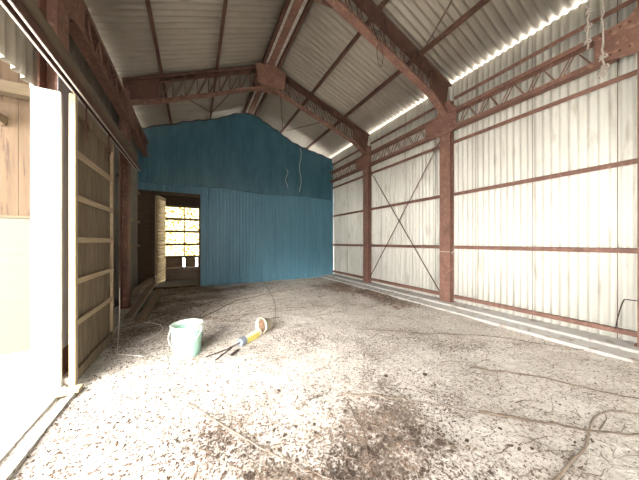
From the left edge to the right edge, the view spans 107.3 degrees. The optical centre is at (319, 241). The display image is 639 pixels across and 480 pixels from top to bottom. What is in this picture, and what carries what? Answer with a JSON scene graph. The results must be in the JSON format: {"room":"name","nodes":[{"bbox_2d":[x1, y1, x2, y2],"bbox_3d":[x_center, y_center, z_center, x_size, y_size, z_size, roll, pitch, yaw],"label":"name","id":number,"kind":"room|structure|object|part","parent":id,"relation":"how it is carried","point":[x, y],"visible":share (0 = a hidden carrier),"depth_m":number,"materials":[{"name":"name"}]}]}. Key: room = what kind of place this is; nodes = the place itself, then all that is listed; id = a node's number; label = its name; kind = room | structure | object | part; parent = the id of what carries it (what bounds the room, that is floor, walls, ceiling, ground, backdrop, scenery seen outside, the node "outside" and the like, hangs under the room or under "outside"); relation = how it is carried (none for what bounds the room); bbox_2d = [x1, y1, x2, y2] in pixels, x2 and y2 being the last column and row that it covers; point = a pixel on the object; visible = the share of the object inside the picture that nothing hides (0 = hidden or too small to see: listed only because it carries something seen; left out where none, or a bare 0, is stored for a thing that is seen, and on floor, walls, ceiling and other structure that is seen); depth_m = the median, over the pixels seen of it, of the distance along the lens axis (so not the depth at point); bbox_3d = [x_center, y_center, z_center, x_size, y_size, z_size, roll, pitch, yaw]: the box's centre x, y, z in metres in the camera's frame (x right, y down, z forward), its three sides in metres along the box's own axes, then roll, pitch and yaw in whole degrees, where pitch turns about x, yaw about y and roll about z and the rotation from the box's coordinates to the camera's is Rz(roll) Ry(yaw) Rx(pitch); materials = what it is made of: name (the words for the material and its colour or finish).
{"room":"farm building","nodes":[
{"label":"farm building","id":0,"kind":"room"},
{"bbox_2d":[0,0,137,307],"bbox_3d":[-2.468,-0.950,1.856,0.279,4.701,12.201,0,0,-28],"label":"wall","id":1,"kind":"structure","parent":0,"point":[16,49],"depth_m":3.49,"materials":[{"name":"grey metal"}]},
{"bbox_2d":[0,384,76,479],"bbox_3d":[-1.115,1.430,-0.199,0.245,0.140,7.300,0,0,-28],"label":"trim","id":2,"kind":"structure","parent":1,"relation":"attached to","point":[15,433],"depth_m":1.73,"materials":[{"name":"wood"}]},
{"bbox_2d":[49,384,82,397],"bbox_3d":[-2.310,1.365,2.150,0.190,0.030,0.110,0,0,-28],"label":"wood offcut","id":3,"kind":"object","parent":2,"relation":"on","point":[65,391],"visible":1,"depth_m":2.14,"materials":[{"name":"beige wood"}]},
{"bbox_2d":[57,74,70,348],"bbox_3d":[-2.571,-0.445,2.368,0.006,3.010,0.256,0,0,-28],"label":"post cover","id":4,"kind":"object","parent":1,"relation":"attached to","point":[62,87],"visible":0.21,"depth_m":2.38,"materials":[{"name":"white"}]},
{"bbox_2d":[21,289,145,382],"bbox_3d":[-3.919,1.420,4.579,0.440,0.160,4.830,0,0,-28],"label":"trim","id":5,"kind":"structure","parent":1,"relation":"attached to","point":[25,378],"depth_m":4.23,"materials":[{"name":"wood"}]},
{"bbox_2d":[69,4,126,119],"bbox_3d":[-3.320,-2.650,3.635,0.133,0.424,2.360,0,0,-28],"label":"girder","id":6,"kind":"object","parent":1,"relation":"attached to","point":[91,45],"visible":0.91,"depth_m":3.38,"materials":[{"name":"red metal"}]},
{"bbox_2d":[116,174,139,194],"bbox_3d":[-4.616,-1.350,5.715,0.070,0.070,2.110,0,0,-28],"label":"wall girt","id":7,"kind":"structure","parent":1,"relation":"attached to","point":[132,187],"depth_m":6.02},
{"bbox_2d":[131,114,148,156],"bbox_3d":[-4.549,-2.650,5.937,0.133,0.424,2.120,0,0,-28],"label":"girder","id":8,"kind":"object","parent":1,"relation":"attached to","point":[138,135],"visible":0.8,"depth_m":5.88,"materials":[{"name":"red metal"}]},
{"bbox_2d":[155,194,198,205],"bbox_3d":[-4.723,-0.350,10.543,4.800,3.700,0.050,0,0,-28],"label":"wall","id":9,"kind":"structure","parent":0,"point":[170,199],"depth_m":9.93,"materials":[{"name":"brown wood"}]},
{"bbox_2d":[166,204,198,266],"bbox_3d":[-5.771,-0.175,9.959,1.404,2.750,0.066,0,0,-28],"label":"window","id":10,"kind":"structure","parent":9,"relation":"in","point":[182,221],"depth_m":9.95,"materials":[{"name":"clear glass"}]},
{"bbox_3d":[-5.777,0.885,9.969,1.360,0.470,0.030,0,0,-28],"label":"panel","id":11,"kind":"part","parent":10,"relation":"part of","materials":[{"name":"brown wood"}]},
{"bbox_2d":[155,278,198,286],"bbox_3d":[-4.019,1.515,9.225,4.800,0.170,3.140,0,0,-28],"label":"floor","id":12,"kind":"structure","parent":0,"point":[196,280],"depth_m":8.30,"materials":[{"name":"soil"}]},
{"bbox_2d":[166,266,198,279],"bbox_3d":[-5.260,1.215,9.321,1.500,0.430,0.600,0,0,-28],"label":"bench","id":13,"kind":"object","parent":12,"relation":"on","point":[190,272],"visible":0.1,"depth_m":9.01,"materials":[{"name":"brown wood"}]},
{"bbox_2d":[138,149,332,285],"bbox_3d":[-2.328,-1.431,8.180,6.542,5.762,0.028,0,0,-28],"label":"wall","id":14,"kind":"structure","parent":0,"point":[245,237],"depth_m":8.26,"materials":[{"name":"blue metal"}]},
{"bbox_2d":[145,0,171,123],"bbox_3d":[-1.848,-3.581,2.187,0.060,0.101,12.200,0,0,-28],"label":"purlin","id":15,"kind":"structure","parent":14,"relation":"attached to","point":[148,5],"depth_m":4.20,"materials":[{"name":"metal"}]},
{"bbox_2d":[155,195,165,285],"bbox_3d":[-4.958,-0.048,7.344,0.058,2.725,0.727,0,0,-15],"label":"door leaf","id":16,"kind":"structure","parent":14,"relation":"in","point":[160,202],"depth_m":7.28,"materials":[{"name":"beige wood"}]},
{"bbox_2d":[138,190,199,289],"bbox_3d":[-4.484,0.005,7.077,1.597,2.990,0.210,0,0,-28],"label":"trim","id":17,"kind":"structure","parent":14,"relation":"attached to","point":[146,199],"depth_m":6.74,"materials":[{"name":"brown wood"}]},
{"bbox_2d":[209,0,227,118],"bbox_3d":[-0.909,-4.051,2.688,0.060,0.101,12.200,0,0,-28],"label":"purlin","id":18,"kind":"structure","parent":14,"relation":"attached to","point":[225,2],"depth_m":4.71,"materials":[{"name":"metal"}]},
{"bbox_2d":[140,114,331,199],"bbox_3d":[-2.292,-3.028,8.124,6.331,2.690,0.082,0,0,-28],"label":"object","id":19,"kind":"structure","parent":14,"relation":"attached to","point":[240,152],"depth_m":7.85,"materials":[{"name":"teal metal"}]},
{"bbox_2d":[142,113,331,159],"bbox_3d":[-2.274,-3.784,8.092,6.338,1.212,0.027,0,0,-28],"label":"hem","id":20,"kind":"object","parent":19,"relation":"attached to","point":[233,113],"visible":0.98,"depth_m":7.75,"materials":[{"name":"teal metal"}]},
{"bbox_2d":[280,0,388,133],"bbox_3d":[1.275,-4.218,3.855,0.060,0.101,12.200,0,0,-28],"label":"purlin","id":21,"kind":"structure","parent":14,"relation":"attached to","point":[383,3],"depth_m":5.53,"materials":[{"name":"metal"}]},
{"bbox_2d":[306,0,489,148],"bbox_3d":[2.271,-3.838,4.387,0.060,0.101,12.200,0,0,-28],"label":"purlin","id":22,"kind":"structure","parent":14,"relation":"attached to","point":[481,3],"depth_m":4.62,"materials":[{"name":"metal"}]},
{"bbox_2d":[0,277,638,479],"bbox_3d":[0.455,1.384,3.174,6.032,0.074,11.771,0,0,-28],"label":"floor","id":23,"kind":"structure","parent":0,"point":[621,466],"depth_m":2.17,"materials":[{"name":"grey concrete"}]},
{"bbox_2d":[100,288,142,372],"bbox_3d":[-2.436,1.025,3.002,0.350,0.752,0.977,0,0,-31],"label":"cord","id":24,"kind":"object","parent":23,"relation":"on","point":[119,288],"visible":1,"depth_m":3.03,"materials":[{"name":"fabric"}]},
{"bbox_2d":[123,282,155,320],"bbox_3d":[-3.935,1.230,5.268,0.130,0.189,3.002,0,0,-28],"label":"plank","id":25,"kind":"object","parent":23,"relation":"on","point":[133,311],"visible":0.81,"depth_m":4.66,"materials":[{"name":"brown wood"}]},
{"bbox_2d":[132,278,153,294],"bbox_3d":[-4.353,1.080,5.838,0.120,0.160,1.604,0,0,-26],"label":"plank","id":26,"kind":"object","parent":25,"relation":"on","point":[139,289],"visible":1,"depth_m":5.55,"materials":[{"name":"brown wood"}]},
{"bbox_2d":[134,288,162,323],"bbox_3d":[-3.658,1.310,5.132,0.160,0.110,2.701,0,0,-29],"label":"plank","id":27,"kind":"object","parent":23,"relation":"on","point":[147,309],"visible":1,"depth_m":4.65,"materials":[{"name":"brown wood"}]},
{"bbox_2d":[143,322,162,340],"bbox_3d":[-2.663,1.358,3.714,0.299,0.034,1.030,0,0,-40],"label":"cord","id":28,"kind":"object","parent":23,"relation":"on","point":[144,322],"visible":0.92,"depth_m":3.70,"materials":[{"name":"grey fabric"}]},
{"bbox_2d":[168,319,203,358],"bbox_3d":[-1.673,1.221,2.955,0.393,0.394,0.386,0,0,-25],"label":"bucket","id":29,"kind":"object","parent":23,"relation":"on","point":[186,335],"visible":1,"depth_m":2.84,"materials":[{"name":"green plastic"}]},
{"bbox_3d":[-1.668,1.173,2.868,0.400,0.198,0.196,0,0,0],"label":"handle","id":30,"kind":"part","parent":29,"relation":"part of","materials":[{"name":"beige plastic"}]},
{"bbox_2d":[120,291,260,327],"bbox_3d":[-2.485,1.378,5.213,0.240,0.042,3.233,0,0,29],"label":"stem","id":31,"kind":"object","parent":23,"relation":"on","point":[260,291],"visible":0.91,"depth_m":4.75,"materials":[{"name":"brown plant"}]},
{"bbox_2d":[154,309,298,317],"bbox_3d":[-1.989,1.386,4.544,3.194,0.042,0.449,0,0,-2],"label":"stem","id":32,"kind":"object","parent":23,"relation":"on","point":[295,309],"visible":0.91,"depth_m":4.49,"materials":[{"name":"brown plant"}]},
{"bbox_2d":[206,329,261,360],"bbox_3d":[-1.103,1.350,3.165,0.181,0.115,0.820,0,0,29],"label":"tool","id":33,"kind":"object","parent":23,"relation":"on","point":[243,340],"visible":1,"depth_m":3.20,"materials":[{"name":"yellow plastic"}]},
{"bbox_3d":[-1.219,1.371,3.008,0.017,0.057,0.445,0,0,44],"label":"rod","id":34,"kind":"part","parent":33,"relation":"part of","materials":[{"name":"grey metal"}]},
{"bbox_2d":[197,288,296,318],"bbox_3d":[-1.656,1.384,5.603,0.523,0.043,3.720,0,0,27],"label":"stem","id":35,"kind":"object","parent":23,"relation":"on","point":[296,288],"visible":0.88,"depth_m":5.45,"materials":[{"name":"plant"}]},
{"bbox_2d":[188,402,330,479],"bbox_3d":[-0.540,1.387,1.684,1.371,0.033,0.041,0,0,29],"label":"stem","id":36,"kind":"object","parent":23,"relation":"on","point":[209,417],"visible":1,"depth_m":1.63,"materials":[{"name":"white plant"}]},
{"bbox_2d":[255,317,272,333],"bbox_3d":[-0.855,1.282,3.665,0.244,0.246,0.195,0,0,34],"label":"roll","id":37,"kind":"object","parent":23,"relation":"on","point":[264,324],"visible":0.94,"depth_m":3.64,"materials":[{"name":"beige paper"}]},
{"bbox_2d":[14,278,638,479],"bbox_3d":[-0.486,1.381,4.674,5.492,0.076,7.724,0,0,-28],"label":"debris","id":38,"kind":"object","parent":23,"relation":"on","point":[340,477],"visible":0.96,"depth_m":1.73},
{"bbox_2d":[345,398,367,451],"bbox_3d":[0.284,1.381,1.812,0.048,0.036,0.537,0,0,-10],"label":"stem","id":39,"kind":"object","parent":23,"relation":"on","point":[345,398],"visible":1,"depth_m":1.79,"materials":[{"name":"beige plant"}]},
{"bbox_2d":[377,443,383,449],"bbox_3d":[0.414,1.385,1.588,0.045,0.026,0.047,0,0,-13],"label":"clod","id":40,"kind":"object","parent":23,"relation":"on","point":[379,445],"visible":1,"depth_m":1.58,"materials":[{"name":"brown soil"}]},
{"bbox_2d":[340,393,502,414],"bbox_3d":[0.925,1.384,2.017,1.490,0.036,0.079,0,0,11],"label":"stem","id":41,"kind":"object","parent":23,"relation":"on","point":[340,393],"visible":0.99,"depth_m":2.08,"materials":[{"name":"brown plant"}]},
{"bbox_2d":[434,439,445,446],"bbox_3d":[0.829,1.385,1.621,0.065,0.035,0.047,0,0,7],"label":"clod","id":42,"kind":"object","parent":23,"relation":"on","point":[439,442],"visible":1,"depth_m":1.61,"materials":[{"name":"brown soil"}]},
{"bbox_2d":[360,329,582,349],"bbox_3d":[2.134,1.388,3.454,3.033,0.036,0.201,0,0,14],"label":"stem","id":43,"kind":"object","parent":23,"relation":"on","point":[360,329],"visible":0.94,"depth_m":3.51,"materials":[{"name":"brown plant"}]},
{"bbox_2d":[527,449,578,453],"bbox_3d":[1.550,1.389,1.561,0.384,0.016,0.012,0,0,-6],"label":"twig","id":44,"kind":"object","parent":23,"relation":"on","point":[576,449],"visible":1,"depth_m":1.56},
{"bbox_2d":[470,367,638,398],"bbox_3d":[2.302,1.390,2.366,1.353,0.025,0.089,0,0,24],"label":"stem","id":45,"kind":"object","parent":23,"relation":"on","point":[470,367],"visible":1,"depth_m":2.38,"materials":[{"name":"brown plant"}]},
{"bbox_2d":[478,410,638,435],"bbox_3d":[1.872,1.387,1.780,1.166,0.027,0.061,0,0,13],"label":"stem","id":46,"kind":"object","parent":23,"relation":"on","point":[481,411],"visible":1,"depth_m":1.80,"materials":[{"name":"plant"}]},
{"bbox_2d":[551,411,638,479],"bbox_3d":[1.974,1.387,1.683,1.589,0.036,0.225,0,0,-20],"label":"stem","id":47,"kind":"object","parent":23,"relation":"on","point":[584,448],"visible":1,"depth_m":1.56,"materials":[{"name":"brown plant"}]},
{"bbox_2d":[84,0,587,157],"bbox_3d":[0.248,-3.971,3.420,6.941,1.570,12.802,0,0,-28],"label":"ceiling","id":48,"kind":"structure","parent":0,"point":[187,31],"depth_m":4.86,"materials":[{"name":"grey metal"}]},
{"bbox_2d":[331,0,636,342],"bbox_3d":[3.282,-1.111,4.674,0.046,4.882,12.446,0,0,-28],"label":"wall","id":49,"kind":"structure","parent":0,"point":[594,209],"depth_m":4.08,"materials":[{"name":"metal"}]},
{"bbox_2d":[243,0,290,112],"bbox_3d":[0.057,-4.546,3.205,0.060,0.120,12.200,0,0,-28],"label":"purlin","id":50,"kind":"structure","parent":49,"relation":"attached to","point":[287,2],"depth_m":5.18,"materials":[{"name":"metal"}]},
{"bbox_2d":[248,0,303,113],"bbox_3d":[0.225,-4.590,3.294,0.150,0.080,12.200,0,0,-28],"label":"ridge beam","id":51,"kind":"structure","parent":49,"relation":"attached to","point":[297,4],"depth_m":5.23,"materials":[{"name":"red metal"}]},
{"bbox_2d":[246,0,293,112],"bbox_3d":[0.123,-4.577,3.240,0.072,0.025,12.200,0,0,-28],"label":"strip","id":52,"kind":"object","parent":51,"relation":"attached to","point":[292,1],"visible":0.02,"depth_m":5.22,"materials":[{"name":"metal"}]},
{"bbox_2d":[252,0,307,114],"bbox_3d":[0.326,-4.589,3.348,0.072,0.025,12.200,0,0,-28],"label":"strip","id":53,"kind":"object","parent":51,"relation":"attached to","point":[304,1],"visible":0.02,"depth_m":5.26,"materials":[{"name":"metal"}]},
{"bbox_2d":[254,0,313,115],"bbox_3d":[0.393,-4.566,3.384,0.060,0.120,12.200,0,0,-28],"label":"purlin","id":54,"kind":"structure","parent":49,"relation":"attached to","point":[309,2],"depth_m":5.23,"materials":[{"name":"metal"}]},
{"bbox_2d":[332,150,358,165],"bbox_3d":[1.053,-3.160,8.739,0.070,0.070,2.113,0,0,-28],"label":"beam","id":55,"kind":"structure","parent":49,"relation":"attached to","point":[357,150],"depth_m":8.81,"materials":[{"name":"red metal"}]},
{"bbox_2d":[330,157,361,182],"bbox_3d":[0.914,-2.650,8.854,0.133,0.424,2.120,0,0,-28],"label":"girder","id":56,"kind":"object","parent":49,"relation":"attached to","point":[349,164],"visible":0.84,"depth_m":8.75,"materials":[{"name":"red metal"}]},
{"bbox_2d":[332,270,362,278],"bbox_3d":[1.053,1.200,8.739,0.070,0.070,2.113,0,0,-28],"label":"beam","id":57,"kind":"structure","parent":49,"relation":"attached to","point":[334,271],"depth_m":8.69,"materials":[{"name":"red metal"}]},
{"bbox_2d":[332,244,362,245],"bbox_3d":[1.053,0.115,8.739,0.070,0.070,2.113,0,0,-28],"label":"beam","id":58,"kind":"structure","parent":49,"relation":"attached to","point":[332,244],"depth_m":8.70,"materials":[{"name":"red metal"}]},
{"bbox_2d":[332,176,362,188],"bbox_3d":[1.053,-2.200,8.739,0.070,0.070,2.113,0,0,-28],"label":"beam","id":59,"kind":"structure","parent":49,"relation":"attached to","point":[360,177],"depth_m":8.64,"materials":[{"name":"red metal"}]},
{"bbox_2d":[332,210,362,216],"bbox_3d":[1.053,-1.050,8.739,0.070,0.070,2.113,0,0,-28],"label":"beam","id":60,"kind":"structure","parent":49,"relation":"attached to","point":[359,210],"depth_m":8.64,"materials":[{"name":"red metal"}]},
{"bbox_2d":[373,29,382,66],"bbox_3d":[1.060,-3.430,4.159,0.224,0.661,0.091,0,0,-28],"label":"wire loop","id":61,"kind":"object","parent":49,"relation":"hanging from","point":[376,35],"visible":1,"depth_m":4.13,"materials":[{"name":"brown"}]},
{"bbox_2d":[370,107,434,144],"bbox_3d":[2.253,-3.160,6.491,0.070,0.070,2.476,0,0,-28],"label":"beam","id":62,"kind":"structure","parent":49,"relation":"attached to","point":[433,108],"depth_m":6.31,"materials":[{"name":"red metal"}]},
{"bbox_2d":[369,120,435,166],"bbox_3d":[2.143,-2.650,6.552,0.133,0.424,2.360,0,0,-28],"label":"girder","id":63,"kind":"object","parent":49,"relation":"attached to","point":[417,143],"visible":0.93,"depth_m":6.40,"materials":[{"name":"red metal"}]},
{"bbox_2d":[369,169,439,290],"bbox_3d":[2.169,-0.600,6.447,0.024,3.453,2.448,0,0,-28],"label":"rod","id":64,"kind":"object","parent":49,"relation":"attached to","point":[369,169],"visible":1,"depth_m":6.17,"materials":[{"name":"metal"}]},
{"bbox_2d":[370,278,439,294],"bbox_3d":[2.253,1.200,6.491,0.070,0.070,2.476,0,0,-28],"label":"beam","id":65,"kind":"structure","parent":49,"relation":"attached to","point":[371,279],"depth_m":6.22,"materials":[{"name":"red metal"}]},
{"bbox_2d":[370,145,439,174],"bbox_3d":[2.253,-2.200,6.491,0.070,0.070,2.476,0,0,-28],"label":"beam","id":66,"kind":"structure","parent":49,"relation":"attached to","point":[438,147],"depth_m":6.25,"materials":[{"name":"red metal"}]},
{"bbox_2d":[370,195,439,209],"bbox_3d":[2.253,-1.050,6.491,0.070,0.070,2.476,0,0,-28],"label":"beam","id":67,"kind":"structure","parent":49,"relation":"attached to","point":[437,196],"depth_m":6.20,"materials":[{"name":"red metal"}]},
{"bbox_2d":[370,244,439,247],"bbox_3d":[2.253,0.115,6.491,0.070,0.070,2.476,0,0,-28],"label":"beam","id":68,"kind":"structure","parent":49,"relation":"attached to","point":[371,245],"depth_m":6.20,"materials":[{"name":"red metal"}]},
{"bbox_2d":[422,0,452,52],"bbox_3d":[2.185,-3.967,3.360,0.023,0.387,2.675,0,0,-6],"label":"rod","id":69,"kind":"object","parent":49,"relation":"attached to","point":[451,0],"visible":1,"depth_m":4.17,"materials":[{"name":"metal"}]},
{"bbox_2d":[321,274,638,363],"bbox_3d":[3.097,1.407,4.488,0.808,0.185,11.600,0,0,-28],"label":"concrete curb","id":70,"kind":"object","parent":49,"relation":"attached to","point":[596,343],"depth_m":3.79,"materials":[{"name":"grey concrete"}]},
{"bbox_2d":[117,63,372,309],"bbox_3d":[-1.231,-1.633,6.297,6.400,5.925,0.750,0,0,-28],"label":"frame","id":71,"kind":"object","parent":70,"relation":"on","point":[140,90],"visible":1,"depth_m":5.47,"materials":[{"name":"red metal"}]},
{"bbox_3d":[-3.921,1.317,4.742,0.190,0.025,0.300,0,0,-28],"label":"plate","id":72,"kind":"part","parent":71,"relation":"part of","materials":[{"name":"red metal"}]},
{"bbox_3d":[-3.905,-2.740,4.870,0.014,0.720,0.750,0,0,-28],"label":"plate","id":73,"kind":"part","parent":71,"relation":"part of","materials":[{"name":"red metal"}]},
{"bbox_3d":[-3.696,-3.170,4.862,0.620,0.660,0.012,0,0,-28],"label":"knee plate","id":74,"kind":"part","parent":71,"relation":"part of","materials":[{"name":"metal"}]},
{"bbox_3d":[-1.360,-4.280,6.263,0.800,0.630,0.010,0,0,-28],"label":"ridge plate","id":75,"kind":"part","parent":71,"relation":"part of","materials":[{"name":"red metal"}]},
{"bbox_3d":[-1.233,-4.280,6.024,0.800,0.630,0.010,0,0,-28],"label":"ridge plate","id":76,"kind":"part","parent":71,"relation":"part of","materials":[{"name":"red metal"}]},
{"bbox_3d":[1.332,-3.253,7.547,0.620,0.825,0.012,0,0,-28],"label":"knee plate","id":77,"kind":"part","parent":71,"relation":"part of","materials":[{"name":"metal"}]},
{"bbox_3d":[1.442,-2.740,7.725,0.014,0.720,0.750,0,0,-28],"label":"plate","id":78,"kind":"part","parent":71,"relation":"part of","materials":[{"name":"red metal"}]},
{"bbox_2d":[37,0,456,376],"bbox_3d":[0.055,-1.633,3.889,6.400,5.925,0.750,0,0,-28],"label":"frame","id":79,"kind":"object","parent":70,"relation":"on","point":[57,13],"visible":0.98,"depth_m":4.71,"materials":[{"name":"red metal"}]},
{"bbox_3d":[-2.619,-2.740,2.462,0.014,0.720,0.750,0,0,-28],"label":"plate","id":80,"kind":"part","parent":79,"relation":"part of","materials":[{"name":"red metal"}]},
{"bbox_3d":[-0.074,-4.280,3.854,0.800,0.630,0.010,0,0,-28],"label":"ridge plate","id":81,"kind":"part","parent":79,"relation":"part of","materials":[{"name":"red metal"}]},
{"bbox_2d":[370,141,439,276],"bbox_3d":[2.196,-0.600,6.461,0.024,3.453,2.448,0,0,-28],"label":"rod","id":82,"kind":"object","parent":79,"relation":"attached to","point":[439,141],"visible":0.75,"depth_m":6.19,"materials":[{"name":"metal"}]},
{"bbox_3d":[2.618,-3.253,5.139,0.620,0.825,0.012,0,0,-28],"label":"knee plate","id":83,"kind":"part","parent":79,"relation":"part of","materials":[{"name":"metal"}]},
{"bbox_3d":[2.728,-2.740,5.317,0.014,0.720,0.750,0,0,-28],"label":"plate","id":84,"kind":"part","parent":79,"relation":"part of","materials":[{"name":"red metal"}]},
{"bbox_2d":[594,0,638,346],"bbox_3d":[1.326,-1.633,1.507,6.400,5.925,0.750,0,0,-28],"label":"frame","id":85,"kind":"object","parent":70,"relation":"on","point":[621,40],"visible":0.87,"depth_m":3.00,"materials":[{"name":"red metal"}]},
{"bbox_3d":[4.000,-2.740,2.935,0.014,0.720,0.750,0,0,-28],"label":"plate","id":86,"kind":"part","parent":85,"relation":"part of","materials":[{"name":"red metal"}]},
{"bbox_2d":[452,27,618,131],"bbox_3d":[3.422,-2.650,4.157,0.133,0.424,2.330,0,0,-28],"label":"girder","id":87,"kind":"object","parent":49,"relation":"attached to","point":[576,50],"visible":0.92,"depth_m":3.91,"materials":[{"name":"red metal"}]},
{"bbox_2d":[583,0,593,49],"bbox_3d":[3.754,-3.166,3.283,0.065,0.954,0.107,0,0,-28],"label":"rope","id":88,"kind":"object","parent":87,"relation":"hanging from","point":[588,11],"visible":1,"depth_m":3.28,"materials":[{"name":"beige fabric"}]},
{"bbox_2d":[597,0,609,78],"bbox_3d":[3.806,-2.935,3.151,0.064,1.433,0.113,0,0,-28],"label":"rope","id":89,"kind":"object","parent":87,"relation":"hanging from","point":[601,57],"visible":1,"depth_m":3.15,"materials":[{"name":"beige fabric"}]},
{"bbox_2d":[454,295,636,336],"bbox_3d":[4.503,1.200,2.344,0.042,0.070,6.453,0,0,-28],"label":"beam","id":90,"kind":"structure","parent":49,"relation":"attached to","point":[536,313],"depth_m":3.71,"materials":[{"name":"red metal"}]},
{"bbox_2d":[615,299,636,328],"bbox_3d":[4.083,0.967,3.053,0.012,0.427,0.311,0,0,-28],"label":"wire","id":91,"kind":"object","parent":90,"relation":"on","point":[624,299],"visible":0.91,"depth_m":3.15,"materials":[{"name":"brown"}]},
{"bbox_2d":[454,69,636,143],"bbox_3d":[4.503,-2.200,2.344,0.042,0.070,6.453,0,0,-28],"label":"beam","id":92,"kind":"structure","parent":49,"relation":"attached to","point":[632,73],"depth_m":3.71,"materials":[{"name":"red metal"}]},
{"bbox_2d":[454,158,636,195],"bbox_3d":[4.503,-1.050,2.344,0.042,0.070,6.453,0,0,-28],"label":"beam","id":93,"kind":"structure","parent":49,"relation":"attached to","point":[631,161],"depth_m":3.71,"materials":[{"name":"red metal"}]},
{"bbox_2d":[454,246,636,253],"bbox_3d":[4.503,0.115,2.344,0.042,0.070,6.453,0,0,-28],"label":"beam","id":94,"kind":"structure","parent":49,"relation":"attached to","point":[558,249],"depth_m":3.69,"materials":[{"name":"red metal"}]},
{"bbox_2d":[454,0,636,99],"bbox_3d":[4.503,-3.160,2.344,0.042,0.070,6.453,0,0,-28],"label":"beam","id":95,"kind":"structure","parent":49,"relation":"attached to","point":[628,2],"depth_m":3.78,"materials":[{"name":"red metal"}]},
{"bbox_3d":[3.214,-1.640,-2.059,6.770,6.080,0.060,0,0,-28],"label":"wall","id":96,"kind":"structure","parent":0,"visible":0},
{"bbox_2d":[0,0,139,170],"bbox_3d":[-1.467,-1.458,0.662,0.067,0.085,9.150,0,0,-28],"label":"door track","id":97,"kind":"object","parent":96,"relation":"attached to","point":[16,9],"visible":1,"depth_m":1.90,"materials":[{"name":"metal"}]},
{"bbox_2d":[69,93,113,386],"bbox_3d":[-2.606,-0.015,2.747,0.064,2.770,1.200,0,0,-28],"label":"sliding door","id":98,"kind":"structure","parent":97,"relation":"hanging from","point":[91,152],"depth_m":2.57,"materials":[{"name":"wood"}]},
{"bbox_3d":[-2.607,-1.300,2.751,0.030,0.120,1.098,0,0,-28],"label":"rail","id":99,"kind":"part","parent":98,"relation":"part of","materials":[{"name":"brown wood"}]},
{"bbox_3d":[-2.607,1.285,2.751,0.030,0.110,1.098,0,0,-28],"label":"rail","id":100,"kind":"part","parent":98,"relation":"part of","materials":[{"name":"brown wood"}]},
{"bbox_2d":[21,0,137,162],"bbox_3d":[-1.500,-1.597,0.644,0.060,0.185,9.150,0,0,-28],"label":"header","id":101,"kind":"object","parent":96,"relation":"attached to","point":[31,6],"visible":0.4,"depth_m":2.12,"materials":[{"name":"brown wood"}]},
{"label":"outside","id":102,"kind":"structure","parent":0,"visible":0},
{"bbox_2d":[0,351,39,436],"bbox_3d":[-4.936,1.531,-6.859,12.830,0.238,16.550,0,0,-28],"label":"ground","id":103,"kind":"structure","parent":102,"point":[15,399],"depth_m":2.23,"materials":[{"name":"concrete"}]},
{"bbox_2d":[0,60,29,354],"bbox_3d":[-5.128,-0.545,2.321,3.940,3.910,0.045,0,0,-28],"label":"neighbouring building","id":104,"kind":"structure","parent":103,"relation":"on","point":[15,134],"depth_m":2.99,"materials":[{"name":"beige wood"}]},
{"bbox_2d":[0,112,7,124],"bbox_3d":[-3.885,-1.700,2.551,0.060,0.489,0.845,0,0,-10],"label":"brace","id":105,"kind":"object","parent":104,"relation":"attached to","point":[3,120],"visible":1,"depth_m":2.91,"materials":[{"name":"brown wood"}]},
{"bbox_2d":[0,79,29,99],"bbox_3d":[-5.079,-1.890,2.231,3.940,0.140,0.120,0,0,-28],"label":"beam","id":106,"kind":"structure","parent":104,"relation":"attached to","point":[7,88],"depth_m":2.89,"materials":[{"name":"beige wood"}]},
{"bbox_3d":[-5.125,-0.320,2.317,3.940,0.030,0.035,0,0,-28],"label":"rail","id":107,"kind":"part","parent":104,"relation":"part of","materials":[{"name":"beige wood"}]},
{"bbox_3d":[-5.131,0.545,2.328,3.940,1.730,0.020,0,0,-28],"label":"panel","id":108,"kind":"part","parent":104,"relation":"part of","materials":[{"name":"beige wood"}]},
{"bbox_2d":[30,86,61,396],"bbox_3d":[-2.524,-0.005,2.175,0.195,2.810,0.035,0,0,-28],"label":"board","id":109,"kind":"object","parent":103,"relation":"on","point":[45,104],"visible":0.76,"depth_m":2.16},
{"bbox_2d":[62,371,68,386],"bbox_3d":[-2.591,1.383,2.358,0.250,0.135,0.320,0,0,-28],"label":"block","id":110,"kind":"object","parent":103,"relation":"on","point":[65,379],"visible":0.03,"depth_m":2.27,"materials":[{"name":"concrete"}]}
]}

